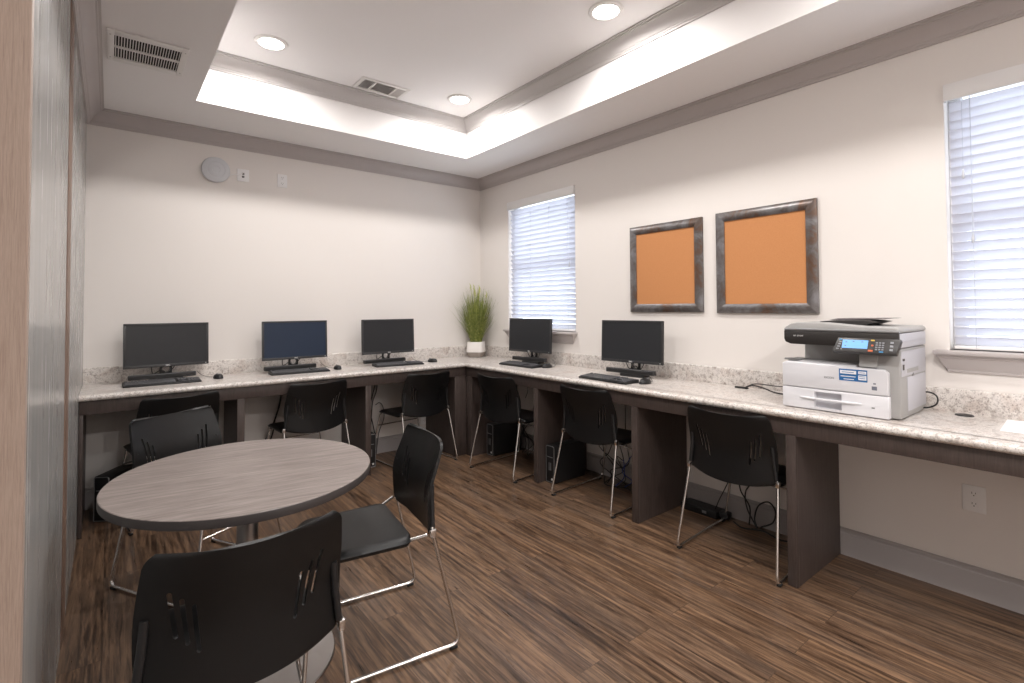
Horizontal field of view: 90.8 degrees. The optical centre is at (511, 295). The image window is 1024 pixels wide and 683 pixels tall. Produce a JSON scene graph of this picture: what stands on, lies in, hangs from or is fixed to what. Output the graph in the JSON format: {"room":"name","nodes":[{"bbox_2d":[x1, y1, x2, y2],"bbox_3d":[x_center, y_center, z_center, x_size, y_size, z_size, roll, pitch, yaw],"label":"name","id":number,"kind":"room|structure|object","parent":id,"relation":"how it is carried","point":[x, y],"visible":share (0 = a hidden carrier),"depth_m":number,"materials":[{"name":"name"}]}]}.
{"room":"computer lab","nodes":[
{"label":"computer lab","id":0,"kind":"room"},
{"bbox_2d":[22,0,86,682],"bbox_3d":[-1.885,-0.205,2.024,0.150,3.250,3.600,1,-2,-39],"label":"door","id":1,"kind":"structure","parent":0,"point":[52,18],"depth_m":1.57,"materials":[{"name":"wood"}]},
{"bbox_2d":[0,0,34,682],"bbox_3d":[-0.918,-0.001,0.473,0.675,2.757,0.022,1,-2,-39],"label":"trim","id":2,"kind":"structure","parent":1,"relation":"attached to","point":[16,16],"depth_m":0.67,"materials":[{"name":"beige wood"}]},
{"bbox_2d":[60,0,74,648],"bbox_3d":[-1.888,0.096,2.141,0.008,2.655,0.200,1,-2,-39],"label":"trim","id":3,"kind":"structure","parent":1,"relation":"attached to","point":[65,452],"depth_m":2.11,"materials":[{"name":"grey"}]},
{"bbox_2d":[83,124,480,487],"bbox_3d":[-1.693,-0.143,4.572,3.923,3.250,0.150,1,-2,-39],"label":"wall","id":4,"kind":"structure","parent":0,"point":[165,242],"depth_m":4.16,"materials":[{"name":"white paint"}]},
{"bbox_2d":[201,157,242,182],"bbox_3d":[-2.292,-0.992,4.000,0.294,0.200,0.036,1,-2,-39],"label":"router","id":5,"kind":"object","parent":4,"relation":"attached to","point":[214,169],"visible":1,"depth_m":3.96,"materials":[{"name":"grey plastic"}]},
{"bbox_2d":[237,168,248,181],"bbox_3d":[-2.185,-0.980,4.103,0.088,0.100,0.008,1,-2,-39],"label":"wall outlet","id":6,"kind":"object","parent":4,"relation":"attached to","point":[244,177],"visible":1,"depth_m":4.10,"materials":[{"name":"white plastic"}]},
{"bbox_2d":[85,433,402,509],"bbox_3d":[-1.633,1.407,4.469,3.323,0.145,0.015,1,-2,-39],"label":"baseboard","id":7,"kind":"structure","parent":4,"relation":"attached to","point":[387,443],"depth_m":4.79,"materials":[{"name":"grey paint"}]},
{"bbox_2d":[277,174,286,187],"bbox_3d":[-1.951,-0.976,4.288,0.078,0.112,0.009,1,-2,-39],"label":"wall outlet","id":8,"kind":"object","parent":4,"relation":"attached to","point":[281,179],"visible":1,"depth_m":4.29,"materials":[{"name":"white plastic"}]},
{"bbox_2d":[420,417,425,424],"bbox_3d":[-0.884,1.230,5.075,0.078,0.118,0.009,1,-2,-39],"label":"wall outlet","id":9,"kind":"object","parent":4,"relation":"attached to","point":[422,419],"visible":0.54,"depth_m":5.06,"materials":[{"name":"white plastic"}]},
{"bbox_2d":[101,0,975,178],"bbox_3d":[0.084,-1.599,1.842,3.973,0.491,6.400,1,-2,-39],"label":"ceiling","id":10,"kind":"structure","parent":0,"point":[484,51],"depth_m":3.26,"materials":[{"name":"white paint"}]},
{"bbox_2d":[107,27,189,76],"bbox_3d":[-1.984,-1.315,2.750,0.347,0.011,0.390,1,-2,-39],"label":"ceiling vent","id":11,"kind":"object","parent":10,"relation":"in","point":[136,50],"visible":1,"depth_m":2.74,"materials":[{"name":"white metal"}]},
{"bbox_2d":[254,34,287,50],"bbox_3d":[-1.569,-1.646,3.288,0.204,0.014,0.204,1,-2,-39],"label":"recessed light","id":12,"kind":"object","parent":10,"relation":"in","point":[266,41],"visible":1,"depth_m":3.27,"materials":[{"name":"white glass"}]},
{"bbox_2d":[352,76,409,98],"bbox_3d":[-1.027,-1.632,3.972,0.390,0.009,0.215,1,-2,-39],"label":"ceiling vent","id":13,"kind":"object","parent":10,"relation":"in","point":[365,83],"visible":1,"depth_m":3.96,"materials":[{"name":"white metal"}]},
{"bbox_2d":[447,94,471,104],"bbox_3d":[-0.434,-1.630,4.191,0.204,0.014,0.204,1,-2,-39],"label":"recessed light","id":14,"kind":"object","parent":10,"relation":"in","point":[459,99],"visible":1,"depth_m":4.18,"materials":[{"name":"white glass"}]},
{"bbox_2d":[209,0,734,133],"bbox_3d":[0.045,-1.629,2.401,2.155,0.103,4.222,1,-2,-39],"label":"trim","id":15,"kind":"structure","parent":10,"relation":"attached to","point":[680,13],"depth_m":3.66,"materials":[{"name":"grey paint"}]},
{"bbox_2d":[588,0,623,21],"bbox_3d":[0.549,-1.665,2.955,0.204,0.014,0.204,1,-2,-39],"label":"recessed light","id":16,"kind":"object","parent":10,"relation":"in","point":[606,10],"visible":1,"depth_m":2.94,"materials":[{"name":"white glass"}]},
{"bbox_2d":[55,447,1023,682],"bbox_3d":[0.159,1.465,1.814,4.423,0.120,6.800,1,-2,-39],"label":"floor","id":17,"kind":"structure","parent":0,"point":[544,587],"depth_m":2.32,"materials":[{"name":"brown wood"}]},
{"bbox_2d":[93,461,132,521],"bbox_3d":[-2.653,1.313,3.409,0.095,0.290,0.344,0,-1,-5],"label":"computer tower","id":18,"kind":"object","parent":17,"relation":"on","point":[101,480],"visible":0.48,"depth_m":3.25,"materials":[{"name":"black plastic"}]},
{"bbox_2d":[121,391,219,535],"bbox_3d":[-2.332,1.052,3.447,0.597,0.811,0.553,-2,-2,42],"label":"chair","id":19,"kind":"object","parent":17,"relation":"on","point":[154,407],"visible":0.29,"depth_m":3.25,"materials":[{"name":"black plastic"}]},
{"bbox_2d":[109,405,282,607],"bbox_3d":[-1.598,1.028,2.621,0.597,0.811,0.553,-1,-2,22],"label":"chair","id":20,"kind":"object","parent":17,"relation":"on","point":[170,434],"visible":0.33,"depth_m":2.69,"materials":[{"name":"black plastic"}]},
{"bbox_2d":[96,438,369,682],"bbox_3d":[-1.023,1.044,1.950,0.908,0.740,0.968,1,-2,-30],"label":"pedestal table","id":21,"kind":"object","parent":17,"relation":"on","point":[242,485],"visible":0.64,"depth_m":1.83,"materials":[{"name":"beige laminate"}]},
{"bbox_2d":[131,510,350,682],"bbox_3d":[-0.795,0.995,1.444,0.553,0.811,0.597,1,-2,-38],"label":"chair","id":22,"kind":"object","parent":17,"relation":"on","point":[246,615],"visible":0.98,"depth_m":1.25,"materials":[{"name":"black plastic"}]},
{"bbox_2d":[77,367,465,538],"bbox_3d":[-1.679,1.062,4.079,2.754,0.814,0.551,1,-2,-39],"label":"desk base","id":23,"kind":"object","parent":17,"relation":"on","point":[358,393],"visible":0.7,"depth_m":4.12,"materials":[{"name":"laminate"}]},
{"bbox_2d":[267,379,349,443],"bbox_3d":[-1.638,1.062,4.022,0.553,0.811,0.597,1,-2,-43],"label":"chair","id":24,"kind":"object","parent":17,"relation":"on","point":[316,400],"visible":0.88,"depth_m":3.84,"materials":[{"name":"black plastic"}]},
{"bbox_2d":[371,432,375,467],"bbox_3d":[-1.312,1.331,4.441,0.095,0.290,0.344,1,-2,-39],"label":"computer tower","id":25,"kind":"object","parent":17,"relation":"on","point":[373,435],"visible":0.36,"depth_m":4.33,"materials":[{"name":"black plastic"}]},
{"bbox_2d":[297,423,459,682],"bbox_3d":[-0.603,1.011,2.129,0.597,0.811,0.553,1,-2,-30],"label":"chair","id":26,"kind":"object","parent":17,"relation":"on","point":[370,530],"visible":0.8,"depth_m":2.16,"materials":[{"name":"black plastic"}]},
{"bbox_2d":[375,402,383,453],"bbox_3d":[-1.235,1.239,4.719,0.084,0.478,0.070,0,-1,-16],"label":"cable","id":27,"kind":"object","parent":17,"relation":"on","point":[378,402],"visible":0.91,"depth_m":4.73,"materials":[{"name":"black plastic"}]},
{"bbox_2d":[375,370,457,467],"bbox_3d":[-0.887,1.071,4.562,0.553,0.811,0.597,1,-2,-44],"label":"chair","id":28,"kind":"object","parent":17,"relation":"on","point":[428,388],"visible":0.88,"depth_m":4.39,"materials":[{"name":"black plastic"}]},
{"bbox_2d":[469,373,533,482],"bbox_3d":[0.033,1.061,4.324,0.597,0.811,0.553,1,-2,-44],"label":"chair","id":29,"kind":"object","parent":17,"relation":"on","point":[497,394],"visible":0.88,"depth_m":4.13,"materials":[{"name":"black plastic"}]},
{"bbox_2d":[487,422,521,455],"bbox_3d":[-0.073,1.333,4.772,0.344,0.290,0.095,1,-2,-39],"label":"computer tower","id":30,"kind":"object","parent":17,"relation":"on","point":[501,437],"visible":0.96,"depth_m":4.70,"materials":[{"name":"black"}]},
{"bbox_2d":[522,387,533,455],"bbox_3d":[0.135,1.068,4.739,0.169,0.807,0.171,-1,-2,37],"label":"cable","id":31,"kind":"object","parent":17,"relation":"on","point":[524,435],"visible":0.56,"depth_m":4.75,"materials":[{"name":"black plastic"}]},
{"bbox_2d":[546,438,584,483],"bbox_3d":[0.428,1.312,4.031,0.344,0.290,0.095,1,-2,-39],"label":"computer tower","id":32,"kind":"object","parent":17,"relation":"on","point":[571,463],"visible":0.91,"depth_m":3.97,"materials":[{"name":"black"}]},
{"bbox_2d":[551,384,631,518],"bbox_3d":[0.680,1.041,3.657,0.597,0.811,0.553,1,-2,-41],"label":"chair","id":33,"kind":"object","parent":17,"relation":"on","point":[582,409],"visible":0.91,"depth_m":3.48,"materials":[{"name":"black plastic"}]},
{"bbox_2d":[599,405,631,492],"bbox_3d":[0.807,1.044,3.892,0.177,0.807,0.430,1,-2,-39],"label":"cable","id":34,"kind":"object","parent":17,"relation":"on","point":[621,467],"visible":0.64,"depth_m":3.93,"materials":[{"name":"black plastic"}]},
{"bbox_2d":[615,456,631,486],"bbox_3d":[0.858,1.336,3.851,0.097,0.220,0.142,-1,-2,39],"label":"cable","id":35,"kind":"object","parent":17,"relation":"on","point":[631,456],"visible":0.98,"depth_m":3.86,"materials":[{"name":"black plastic"}]},
{"bbox_2d":[681,483,731,519],"bbox_3d":[1.287,1.316,3.342,0.112,0.241,0.320,1,-2,-39],"label":"power strip","id":36,"kind":"object","parent":17,"relation":"on","point":[694,505],"visible":0.98,"depth_m":3.30,"materials":[{"name":"black plastic"}]},
{"bbox_2d":[676,405,787,586],"bbox_3d":[1.325,1.018,2.850,0.597,0.811,0.553,1,-2,-42],"label":"chair","id":37,"kind":"object","parent":17,"relation":"on","point":[729,437],"visible":0.9,"depth_m":2.67,"materials":[{"name":"black plastic"}]},
{"bbox_2d":[466,367,1023,587],"bbox_3d":[1.276,1.021,3.018,0.551,0.814,4.834,1,-2,-39],"label":"desk base","id":38,"kind":"object","parent":17,"relation":"on","point":[658,425],"visible":0.87,"depth_m":2.75,"materials":[{"name":"laminate"}]},
{"bbox_2d":[79,345,1023,455],"bbox_3d":[0.038,0.529,2.383,3.321,0.150,5.399,1,-2,-39],"label":"countertop","id":39,"kind":"structure","parent":38,"relation":"on","point":[714,386],"depth_m":3.28,"materials":[{"name":"stone"}]},
{"bbox_2d":[122,377,201,387],"bbox_3d":[-2.403,0.590,3.475,0.442,0.029,0.137,1,-2,-40],"label":"keyboard","id":40,"kind":"object","parent":39,"relation":"on","point":[142,383],"visible":1,"depth_m":3.44,"materials":[{"name":"black plastic"}]},
{"bbox_2d":[128,371,195,380],"bbox_3d":[-2.496,0.570,3.612,0.406,0.034,0.038,1,-2,-45],"label":"bar","id":41,"kind":"object","parent":39,"relation":"on","point":[184,373],"visible":1,"depth_m":3.59,"materials":[{"name":"grey plastic"}]},
{"bbox_2d":[123,322,208,379],"bbox_3d":[-2.506,0.403,3.660,0.512,0.414,0.128,1,-2,-45],"label":"monitor","id":42,"kind":"object","parent":39,"relation":"on","point":[150,345],"visible":0.81,"depth_m":3.61,"materials":[{"name":"grey plastic"}]},
{"bbox_2d":[197,371,222,378],"bbox_3d":[-2.241,0.586,3.768,0.258,0.050,0.069,-1,-2,26],"label":"computer mouse","id":43,"kind":"object","parent":39,"relation":"on","point":[217,375],"visible":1,"depth_m":3.71,"materials":[{"name":"black plastic"}]},
{"bbox_2d":[265,395,281,438],"bbox_3d":[-1.992,1.063,4.080,0.076,0.804,0.313,-1,-2,37],"label":"cable","id":44,"kind":"object","parent":39,"relation":"hanging from","point":[280,395],"visible":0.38,"depth_m":4.16,"materials":[{"name":"black plastic"}]},
{"bbox_2d":[264,363,315,370],"bbox_3d":[-1.798,0.578,4.104,0.406,0.034,0.038,1,-2,-42],"label":"bar","id":45,"kind":"object","parent":39,"relation":"on","point":[309,365],"visible":0.95,"depth_m":4.08,"materials":[{"name":"grey plastic"}]},
{"bbox_2d":[262,320,326,364],"bbox_3d":[-1.799,0.412,4.159,0.512,0.414,0.128,1,-2,-42],"label":"monitor","id":46,"kind":"object","parent":39,"relation":"on","point":[281,340],"visible":0.84,"depth_m":4.11,"materials":[{"name":"black plastic"}]},
{"bbox_2d":[268,367,329,375],"bbox_3d":[-1.702,0.601,4.049,0.442,0.029,0.137,1,-2,-36],"label":"keyboard","id":47,"kind":"object","parent":39,"relation":"on","point":[320,369],"visible":1,"depth_m":4.01,"materials":[{"name":"black plastic"}]},
{"bbox_2d":[320,362,341,369],"bbox_3d":[-1.534,0.595,4.312,0.258,0.050,0.069,-1,-2,37],"label":"computer mouse","id":48,"kind":"object","parent":39,"relation":"on","point":[336,367],"visible":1,"depth_m":4.23,"materials":[{"name":"black plastic"}]},
{"bbox_2d":[371,385,377,432],"bbox_3d":[-1.295,1.073,4.689,0.051,0.803,0.119,-1,-1,21],"label":"cable","id":49,"kind":"object","parent":39,"relation":"hanging from","point":[374,385],"visible":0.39,"depth_m":4.69,"materials":[{"name":"black plastic"}]},
{"bbox_2d":[363,357,405,363],"bbox_3d":[-1.155,0.587,4.590,0.406,0.034,0.038,1,-2,-40],"label":"bar","id":50,"kind":"object","parent":39,"relation":"on","point":[371,361],"visible":0.98,"depth_m":4.57,"materials":[{"name":"grey plastic"}]},
{"bbox_2d":[365,358,404,362],"bbox_3d":[-1.143,0.587,4.577,0.390,0.022,0.002,1,-2,-40],"label":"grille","id":51,"kind":"object","parent":50,"relation":"attached to","point":[386,359],"depth_m":4.57,"materials":[{"name":"black plastic"}]},
{"bbox_2d":[361,319,413,361],"bbox_3d":[-1.157,0.420,4.643,0.512,0.414,0.128,1,-2,-40],"label":"monitor","id":52,"kind":"object","parent":39,"relation":"on","point":[378,336],"visible":0.88,"depth_m":4.59,"materials":[{"name":"black plastic"}]},
{"bbox_2d":[372,361,423,367],"bbox_3d":[-1.024,0.609,4.547,0.442,0.029,0.137,1,-2,-33],"label":"keyboard","id":53,"kind":"object","parent":39,"relation":"on","point":[399,363],"visible":1,"depth_m":4.51,"materials":[{"name":"black plastic"}]},
{"bbox_2d":[416,358,436,361],"bbox_3d":[-0.831,0.604,4.822,0.258,0.050,0.069,-1,-1,15],"label":"computer mouse","id":54,"kind":"object","parent":39,"relation":"on","point":[429,359],"visible":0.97,"depth_m":4.78,"materials":[{"name":"black plastic"}]},
{"bbox_2d":[454,285,495,356],"bbox_3d":[-0.391,0.249,5.221,0.428,0.777,0.406,1,-2,-39],"label":"potted grass","id":55,"kind":"object","parent":39,"relation":"on","point":[476,313],"depth_m":5.26,"materials":[{"name":"green plant"}]},
{"bbox_2d":[466,341,485,356],"bbox_3d":[-0.378,0.560,5.318,0.221,0.159,0.221,1,-2,-38],"label":"pot","id":56,"kind":"object","parent":55,"relation":"attached to","point":[474,348],"depth_m":5.24,"materials":[{"name":"white ceramic"}]},
{"bbox_2d":[499,360,541,368],"bbox_3d":[0.075,0.602,4.451,0.137,0.029,0.442,1,-2,-40],"label":"keyboard","id":57,"kind":"object","parent":39,"relation":"on","point":[509,363],"visible":1,"depth_m":4.40,"materials":[{"name":"black plastic"}]},
{"bbox_2d":[512,356,546,361],"bbox_3d":[0.158,0.582,4.657,0.406,0.034,0.038,-2,-2,44],"label":"bar","id":58,"kind":"object","parent":39,"relation":"on","point":[534,359],"visible":1,"depth_m":4.63,"materials":[{"name":"grey plastic"}]},
{"bbox_2d":[509,318,552,363],"bbox_3d":[0.198,0.414,4.675,0.512,0.414,0.128,-2,-2,44],"label":"monitor","id":59,"kind":"object","parent":39,"relation":"on","point":[533,335],"visible":0.89,"depth_m":4.62,"materials":[{"name":"black plastic"}]},
{"bbox_2d":[542,360,554,367],"bbox_3d":[0.334,0.587,4.370,0.069,0.050,0.258,-1,-2,28],"label":"computer mouse","id":60,"kind":"object","parent":39,"relation":"on","point":[547,365],"visible":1,"depth_m":4.28,"materials":[{"name":"black plastic"}]},
{"bbox_2d":[579,372,638,384],"bbox_3d":[0.671,0.576,3.542,0.137,0.029,0.442,1,-2,-37],"label":"keyboard","id":61,"kind":"object","parent":39,"relation":"on","point":[593,376],"visible":1,"depth_m":3.49,"materials":[{"name":"black plastic"}]},
{"bbox_2d":[606,367,655,375],"bbox_3d":[0.870,0.555,3.722,0.038,0.034,0.406,1,-2,-45],"label":"bar","id":62,"kind":"object","parent":39,"relation":"on","point":[609,369],"visible":1,"depth_m":3.69,"materials":[{"name":"grey plastic"}]},
{"bbox_2d":[601,320,663,377],"bbox_3d":[0.910,0.388,3.738,0.128,0.414,0.512,1,-2,-45],"label":"monitor","id":63,"kind":"object","parent":39,"relation":"on","point":[628,341],"visible":0.91,"depth_m":3.69,"materials":[{"name":"black plastic"}]},
{"bbox_2d":[639,374,651,383],"bbox_3d":[0.926,0.562,3.441,0.069,0.050,0.258,-1,-2,28],"label":"computer mouse","id":64,"kind":"object","parent":39,"relation":"on","point":[647,380],"visible":1,"depth_m":3.35,"materials":[{"name":"black plastic"}]},
{"bbox_2d":[735,383,782,394],"bbox_3d":[1.542,0.547,3.013,0.103,0.052,0.436,1,-2,-39],"label":"cable","id":65,"kind":"object","parent":39,"relation":"on","point":[748,386],"visible":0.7,"depth_m":3.08,"materials":[{"name":"black plastic"}]},
{"bbox_2d":[783,318,938,419],"bbox_3d":[1.716,0.335,2.521,0.472,0.452,0.553,1,-2,-39],"label":"printer","id":66,"kind":"object","parent":39,"relation":"on","point":[868,367],"visible":1,"depth_m":2.38,"materials":[{"name":"grey plastic"}]},
{"bbox_2d":[793,359,858,366],"bbox_3d":[1.576,0.333,2.533,0.196,0.014,0.310,1,-2,-38],"label":"tray","id":67,"kind":"object","parent":66,"relation":"on","point":[796,362],"depth_m":2.51,"materials":[{"name":"white plastic"}]},
{"bbox_2d":[840,370,865,380],"bbox_3d":[1.588,0.370,2.350,0.001,0.042,0.106,1,-2,-38],"label":"print","id":68,"kind":"object","parent":66,"relation":"attached to","point":[845,375],"depth_m":2.35,"materials":[{"name":"blue paper"}]},
{"bbox_2d":[830,318,893,319],"bbox_3d":[1.770,0.114,2.531,0.200,0.011,0.254,1,-2,-38],"label":"tray","id":69,"kind":"object","parent":66,"relation":"on","point":[837,318],"depth_m":2.47,"materials":[{"name":"grey plastic"}]},
{"bbox_2d":[954,413,974,416],"bbox_3d":[2.098,0.552,2.342,0.070,0.006,0.070,1,-2,-39],"label":"cable grommet","id":70,"kind":"object","parent":39,"relation":"on","point":[957,414],"visible":1,"depth_m":2.34,"materials":[{"name":"black plastic"}]},
{"bbox_2d":[1000,420,1023,433],"bbox_3d":[2.180,0.547,2.058,0.315,0.001,0.265,1,-2,-39],"label":"paper sheet","id":71,"kind":"object","parent":39,"relation":"on","point":[1013,426],"visible":1,"depth_m":2.12,"materials":[{"name":"white paper"}]},
{"bbox_2d":[733,485,786,541],"bbox_3d":[1.523,1.021,3.040,0.099,0.807,0.405,1,-2,-39],"label":"cable","id":72,"kind":"object","parent":17,"relation":"on","point":[744,495],"visible":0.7,"depth_m":3.10,"materials":[{"name":"black plastic"}]},
{"bbox_2d":[480,16,1023,579],"bbox_3d":[1.708,-0.197,3.094,0.160,3.250,6.400,1,-2,-39],"label":"wall","id":73,"kind":"structure","parent":0,"point":[870,143],"depth_m":2.82,"materials":[{"name":"white paint"}]},
{"bbox_2d":[503,195,577,343],"bbox_3d":[0.292,-0.264,4.814,0.207,1.397,0.988,1,-2,-39],"label":"window","id":74,"kind":"structure","parent":73,"relation":"in","point":[565,337],"depth_m":4.53,"materials":[{"name":"white plastic"}]},
{"bbox_2d":[507,185,575,331],"bbox_3d":[0.274,-0.318,4.802,0.078,1.283,0.942,1,-2,-39],"label":"window blind","id":75,"kind":"object","parent":74,"relation":"attached to","point":[543,235],"visible":0.84,"depth_m":4.76,"materials":[{"name":"white plastic"}]},
{"bbox_2d":[72,0,1023,190],"bbox_3d":[0.340,-1.298,2.037,3.323,0.104,6.400,1,-2,-39],"label":"trim","id":76,"kind":"structure","parent":73,"relation":"attached to","point":[977,15],"depth_m":3.31,"materials":[{"name":"grey paint"}]},
{"bbox_2d":[83,345,1023,420],"bbox_3d":[0.038,0.510,2.384,3.321,0.112,5.399,1,-2,-38],"label":"backsplash","id":77,"kind":"structure","parent":73,"relation":"attached to","point":[982,403],"depth_m":3.58,"materials":[{"name":"stone"}]},
{"bbox_2d":[630,217,703,311],"bbox_3d":[1.111,-0.209,3.692,0.028,0.654,0.614,1,-2,-39],"label":"cork board","id":78,"kind":"object","parent":73,"relation":"attached to","point":[667,258],"visible":1,"depth_m":3.67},
{"bbox_2d":[715,198,819,313],"bbox_3d":[1.557,-0.225,3.132,0.028,0.665,0.618,1,-2,-39],"label":"cork board","id":79,"kind":"object","parent":73,"relation":"attached to","point":[767,257],"visible":1,"depth_m":3.10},
{"bbox_2d":[521,432,1023,614],"bbox_3d":[1.652,1.354,2.995,0.015,0.145,6.384,1,-2,-39],"label":"baseboard","id":80,"kind":"structure","parent":73,"relation":"attached to","point":[998,589],"depth_m":2.59,"materials":[{"name":"grey paint"}]},
{"bbox_2d":[962,483,986,513],"bbox_3d":[2.164,0.950,2.365,0.009,0.122,0.084,1,-2,-39],"label":"wall outlet","id":81,"kind":"object","parent":73,"relation":"attached to","point":[973,497],"visible":1,"depth_m":2.36,"materials":[{"name":"white plastic"}]},
{"bbox_2d":[969,501,978,507],"bbox_3d":[2.162,0.974,2.363,0.004,0.029,0.033,1,-2,-39],"label":"receptacle","id":82,"kind":"object","parent":81,"relation":"attached to","point":[972,504],"depth_m":2.36,"materials":[{"name":"grey plastic"}]},
{"bbox_2d":[969,490,978,496],"bbox_3d":[2.162,0.926,2.364,0.004,0.029,0.033,1,-2,-39],"label":"receptacle","id":83,"kind":"object","parent":81,"relation":"attached to","point":[972,493],"depth_m":2.36,"materials":[{"name":"grey plastic"}]},
{"bbox_2d":[932,82,1023,376],"bbox_3d":[2.447,-0.341,2.107,0.207,1.397,1.070,1,-2,-39],"label":"window","id":84,"kind":"structure","parent":73,"relation":"in","point":[1005,363],"depth_m":2.36,"materials":[{"name":"white plastic"}]},
{"bbox_2d":[943,63,1023,351],"bbox_3d":[2.429,-0.396,2.095,0.078,1.283,0.954,1,-2,-39],"label":"window blind","id":85,"kind":"object","parent":84,"relation":"attached to","point":[986,131],"visible":1,"depth_m":2.36,"materials":[{"name":"white plastic"}]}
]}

